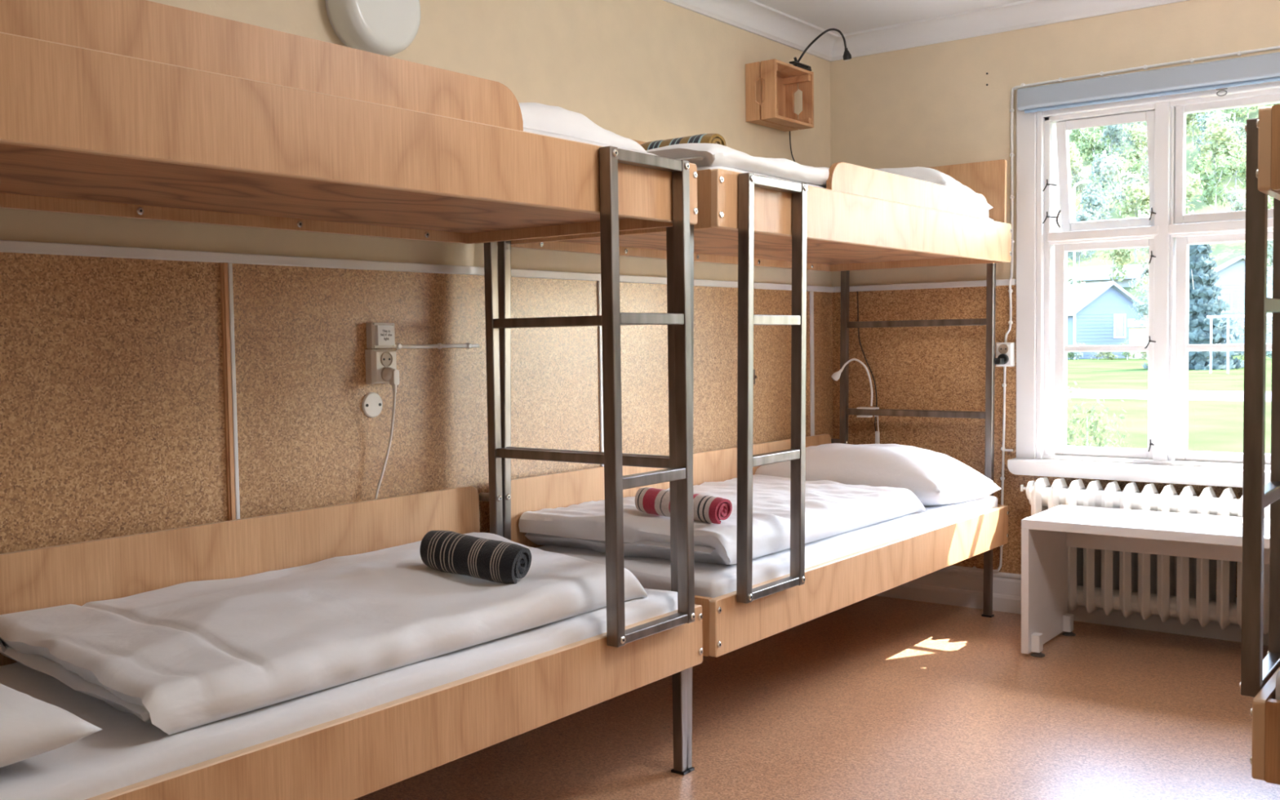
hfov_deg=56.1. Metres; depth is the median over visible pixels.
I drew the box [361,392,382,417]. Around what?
cover plate
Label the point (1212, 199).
birch tree
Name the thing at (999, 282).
trim
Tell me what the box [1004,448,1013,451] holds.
cable
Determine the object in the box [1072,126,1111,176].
birch tree
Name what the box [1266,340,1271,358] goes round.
bush
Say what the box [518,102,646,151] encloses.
duvet
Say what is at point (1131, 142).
birch tree
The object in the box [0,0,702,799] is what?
bunk bed
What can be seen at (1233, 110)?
birch tree
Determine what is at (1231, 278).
house
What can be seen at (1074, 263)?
street lamp
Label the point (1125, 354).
bush
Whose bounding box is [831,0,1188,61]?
trim
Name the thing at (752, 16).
trim
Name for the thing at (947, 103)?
wall
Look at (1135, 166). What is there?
birch tree
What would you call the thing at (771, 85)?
wooden crate
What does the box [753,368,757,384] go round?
plate
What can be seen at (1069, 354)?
bush
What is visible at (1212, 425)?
lawn
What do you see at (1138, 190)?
birch tree
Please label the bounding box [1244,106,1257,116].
birch tree
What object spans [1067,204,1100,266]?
birch tree
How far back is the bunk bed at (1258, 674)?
2.23 m
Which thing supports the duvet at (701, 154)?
on the mattress at (702, 167)
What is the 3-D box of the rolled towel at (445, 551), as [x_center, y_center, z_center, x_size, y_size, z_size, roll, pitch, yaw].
[-0.377,0.359,2.763,0.262,0.107,0.097,1,3,28]
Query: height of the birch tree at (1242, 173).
7.071 m
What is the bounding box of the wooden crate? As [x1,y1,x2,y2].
[745,58,813,131]
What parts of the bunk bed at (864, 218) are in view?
post, rail, rail, post, ladder post, ladder post, post, rail, rail, post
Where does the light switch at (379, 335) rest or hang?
attached to the wall at (137, 396)
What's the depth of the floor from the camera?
3.46 m
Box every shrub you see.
[1066,381,1133,448]
[1101,433,1135,448]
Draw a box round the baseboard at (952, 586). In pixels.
[875,567,1268,645]
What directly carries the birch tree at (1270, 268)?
on the lawn at (1100, 373)
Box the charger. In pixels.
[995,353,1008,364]
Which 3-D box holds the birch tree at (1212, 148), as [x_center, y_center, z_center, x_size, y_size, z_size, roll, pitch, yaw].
[74.795,-32.106,155.944,6.396,9.986,5.170,-1,3,6]
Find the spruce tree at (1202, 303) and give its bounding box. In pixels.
[1142,244,1244,369]
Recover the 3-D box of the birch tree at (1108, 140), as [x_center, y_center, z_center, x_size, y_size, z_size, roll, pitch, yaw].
[72.053,-40.641,185.318,4.644,6.086,3.369,-2,3,-19]
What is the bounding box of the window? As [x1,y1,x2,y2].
[1007,80,1279,487]
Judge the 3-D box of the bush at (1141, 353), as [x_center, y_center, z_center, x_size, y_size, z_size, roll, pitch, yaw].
[39.036,-3.521,93.290,1.230,1.482,1.457,-2,3,-20]
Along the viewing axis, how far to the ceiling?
4.72 m
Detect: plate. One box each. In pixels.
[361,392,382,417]
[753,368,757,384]
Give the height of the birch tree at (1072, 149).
9.340 m
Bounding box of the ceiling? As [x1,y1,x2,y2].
[753,0,1026,35]
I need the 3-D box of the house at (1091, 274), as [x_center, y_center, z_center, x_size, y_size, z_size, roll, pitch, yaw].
[48.452,-12.891,137.621,18.050,4.480,7.800,1,3,34]
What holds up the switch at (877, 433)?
attached to the reading lamp at (836, 375)
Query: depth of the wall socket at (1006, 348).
4.78 m
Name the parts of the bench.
panel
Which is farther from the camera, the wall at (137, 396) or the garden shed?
the garden shed
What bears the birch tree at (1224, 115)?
on the hillside
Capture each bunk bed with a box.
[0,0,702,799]
[488,138,1012,771]
[1239,104,1279,784]
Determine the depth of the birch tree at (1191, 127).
176.45 m
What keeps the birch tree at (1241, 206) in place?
on the hillside
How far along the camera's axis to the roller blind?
4.37 m
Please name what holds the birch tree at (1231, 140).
on the hillside
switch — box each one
[365,322,395,348]
[875,431,879,444]
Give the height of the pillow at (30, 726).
0.144 m
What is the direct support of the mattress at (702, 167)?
on the bunk bed at (864, 218)
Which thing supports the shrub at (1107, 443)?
on the lawn at (1212, 425)
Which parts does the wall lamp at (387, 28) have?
plate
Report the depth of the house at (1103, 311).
99.76 m
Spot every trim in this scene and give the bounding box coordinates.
[0,240,833,292]
[662,0,838,61]
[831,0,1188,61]
[833,279,1015,292]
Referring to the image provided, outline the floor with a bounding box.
[354,595,1279,799]
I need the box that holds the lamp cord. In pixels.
[857,291,877,431]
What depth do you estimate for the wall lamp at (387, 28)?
3.11 m
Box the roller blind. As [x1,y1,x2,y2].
[1017,52,1279,113]
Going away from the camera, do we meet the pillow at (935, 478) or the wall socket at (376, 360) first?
the wall socket at (376, 360)
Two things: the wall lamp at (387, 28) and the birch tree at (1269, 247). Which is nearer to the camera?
the wall lamp at (387, 28)
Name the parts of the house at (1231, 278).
pane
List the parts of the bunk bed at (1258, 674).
ladder post, ladder post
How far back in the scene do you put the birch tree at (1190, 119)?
179.50 m
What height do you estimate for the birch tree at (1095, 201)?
7.950 m
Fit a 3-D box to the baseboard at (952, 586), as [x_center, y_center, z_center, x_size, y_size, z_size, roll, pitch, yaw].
[2.026,0.789,4.435,2.950,0.157,0.024,1,4,37]
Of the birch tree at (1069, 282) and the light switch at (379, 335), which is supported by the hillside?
the birch tree at (1069, 282)
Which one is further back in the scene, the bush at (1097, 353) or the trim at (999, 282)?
the bush at (1097, 353)
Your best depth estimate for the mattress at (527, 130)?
2.66 m
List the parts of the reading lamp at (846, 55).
cord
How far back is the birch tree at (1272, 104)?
163.07 m
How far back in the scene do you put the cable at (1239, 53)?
4.67 m
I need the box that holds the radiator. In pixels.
[1020,476,1270,634]
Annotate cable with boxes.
[392,342,479,349]
[946,366,1006,572]
[1004,45,1279,342]
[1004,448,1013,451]
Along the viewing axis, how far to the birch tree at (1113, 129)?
174.97 m
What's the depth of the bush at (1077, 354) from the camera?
96.41 m
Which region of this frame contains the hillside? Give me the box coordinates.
[1066,103,1277,355]
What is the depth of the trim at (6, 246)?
3.03 m
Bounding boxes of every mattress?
[0,588,677,799]
[523,127,657,155]
[536,495,997,598]
[697,166,993,220]
[1275,670,1279,700]
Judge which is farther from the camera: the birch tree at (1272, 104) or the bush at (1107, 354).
the birch tree at (1272, 104)
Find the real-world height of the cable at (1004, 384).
0.844 m
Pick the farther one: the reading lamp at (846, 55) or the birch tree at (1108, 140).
the birch tree at (1108, 140)
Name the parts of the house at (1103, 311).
pane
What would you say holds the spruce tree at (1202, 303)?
on the lawn at (1100, 373)
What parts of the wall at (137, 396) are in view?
cork panel, cork panel, cork panel, cork panel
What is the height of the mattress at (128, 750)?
0.150 m
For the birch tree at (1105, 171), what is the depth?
149.79 m
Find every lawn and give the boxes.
[1066,355,1271,391]
[1066,398,1271,453]
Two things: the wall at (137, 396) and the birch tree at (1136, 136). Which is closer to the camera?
the wall at (137, 396)
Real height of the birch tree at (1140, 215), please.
8.714 m
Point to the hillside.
(1223, 253)
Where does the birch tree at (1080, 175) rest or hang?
on the hillside
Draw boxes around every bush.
[1066,351,1076,359]
[1072,342,1086,359]
[1090,351,1105,359]
[1097,351,1118,359]
[1118,339,1137,359]
[1133,351,1146,359]
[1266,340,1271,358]
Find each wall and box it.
[0,0,833,553]
[830,0,1279,597]
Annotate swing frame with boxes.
[1206,314,1272,373]
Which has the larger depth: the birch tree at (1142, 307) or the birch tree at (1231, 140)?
the birch tree at (1231, 140)
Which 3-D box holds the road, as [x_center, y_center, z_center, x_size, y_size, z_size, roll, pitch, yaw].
[-20.332,-0.836,68.285,230.000,0.400,6.500,1,4,37]
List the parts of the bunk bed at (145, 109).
post, rail, rail, ladder post, post, ladder post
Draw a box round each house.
[1066,264,1148,287]
[1066,280,1148,359]
[1212,254,1272,343]
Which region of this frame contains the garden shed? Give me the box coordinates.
[1127,319,1146,359]
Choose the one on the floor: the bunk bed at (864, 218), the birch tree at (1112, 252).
the bunk bed at (864, 218)
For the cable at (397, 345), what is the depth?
3.40 m
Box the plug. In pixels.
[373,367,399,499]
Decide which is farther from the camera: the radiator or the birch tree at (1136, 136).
the birch tree at (1136, 136)
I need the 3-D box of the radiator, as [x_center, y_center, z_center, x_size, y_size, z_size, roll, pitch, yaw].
[1.936,0.553,4.373,1.093,0.490,0.197,1,4,37]
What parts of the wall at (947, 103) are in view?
cork panel, cork panel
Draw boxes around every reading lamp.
[789,28,851,161]
[831,358,879,444]
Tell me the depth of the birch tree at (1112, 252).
129.63 m
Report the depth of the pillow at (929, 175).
4.37 m
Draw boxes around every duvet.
[0,532,647,735]
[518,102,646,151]
[518,474,925,564]
[645,142,829,187]
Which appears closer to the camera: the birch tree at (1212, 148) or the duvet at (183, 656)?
the duvet at (183, 656)
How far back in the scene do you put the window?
4.54 m
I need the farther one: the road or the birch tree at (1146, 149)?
the birch tree at (1146, 149)
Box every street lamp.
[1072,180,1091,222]
[1073,251,1075,344]
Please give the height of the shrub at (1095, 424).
1.605 m
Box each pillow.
[0,683,102,767]
[755,443,1000,506]
[875,166,993,209]
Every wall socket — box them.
[364,348,396,383]
[995,342,1014,366]
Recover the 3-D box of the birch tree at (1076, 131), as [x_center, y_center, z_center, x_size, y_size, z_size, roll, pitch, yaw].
[68.475,-40.581,187.631,4.589,6.014,3.329,-3,4,-37]
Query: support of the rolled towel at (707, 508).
on the duvet at (832, 508)
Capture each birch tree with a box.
[1066,260,1085,284]
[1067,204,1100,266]
[1068,128,1088,150]
[1069,142,1083,199]
[1071,163,1095,207]
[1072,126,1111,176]
[1079,186,1112,250]
[1080,147,1119,220]
[1092,125,1123,148]
[1095,248,1133,282]
[1096,153,1146,216]
[1097,123,1130,161]
[1114,151,1145,190]
[1115,181,1149,262]
[1121,260,1148,359]
[1122,120,1146,151]
[1123,122,1147,174]
[1133,209,1150,269]
[1136,146,1148,184]
[1185,171,1204,214]
[1186,111,1208,147]
[1186,113,1195,134]
[1188,113,1240,186]
[1189,145,1239,212]
[1193,111,1215,157]
[1208,110,1246,157]
[1218,133,1245,188]
[1220,107,1248,126]
[1222,185,1245,211]
[1230,258,1272,338]
[1231,151,1245,188]
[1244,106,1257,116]
[1260,102,1279,106]
[1266,240,1273,269]
[1267,195,1273,208]
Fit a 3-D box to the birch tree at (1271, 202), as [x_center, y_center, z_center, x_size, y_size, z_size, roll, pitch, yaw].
[68.801,-19.822,132.945,3.318,6.408,4.104,0,3,14]
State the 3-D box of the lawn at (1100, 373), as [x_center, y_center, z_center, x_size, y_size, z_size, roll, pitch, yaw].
[3.283,-2.701,99.266,230.000,0.400,71.500,1,4,37]
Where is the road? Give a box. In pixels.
[1066,388,1271,401]
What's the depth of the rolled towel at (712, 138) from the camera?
3.52 m
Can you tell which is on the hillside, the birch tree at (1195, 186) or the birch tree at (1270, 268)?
the birch tree at (1195, 186)
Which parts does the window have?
casing, sash, vent frame, sill, casing, sash, sash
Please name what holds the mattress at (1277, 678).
on the bunk bed at (1258, 674)
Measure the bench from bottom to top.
0.479 m
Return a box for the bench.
[1021,504,1270,657]
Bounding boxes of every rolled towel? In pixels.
[419,530,531,583]
[635,487,732,524]
[640,133,726,150]
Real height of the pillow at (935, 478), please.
0.233 m
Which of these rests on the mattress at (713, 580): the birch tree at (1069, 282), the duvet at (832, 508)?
the duvet at (832, 508)
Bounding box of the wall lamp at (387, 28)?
[324,0,420,56]
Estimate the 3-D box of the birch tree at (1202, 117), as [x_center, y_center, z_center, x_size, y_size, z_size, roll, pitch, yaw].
[79.376,-36.965,168.738,3.182,7.484,4.593,0,3,17]
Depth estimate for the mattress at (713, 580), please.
3.52 m
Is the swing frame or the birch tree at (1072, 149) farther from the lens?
the birch tree at (1072, 149)
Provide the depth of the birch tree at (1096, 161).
155.99 m
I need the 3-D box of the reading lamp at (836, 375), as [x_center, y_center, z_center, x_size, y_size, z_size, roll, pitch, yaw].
[0.921,0.056,5.108,0.198,0.468,0.108,0,3,23]

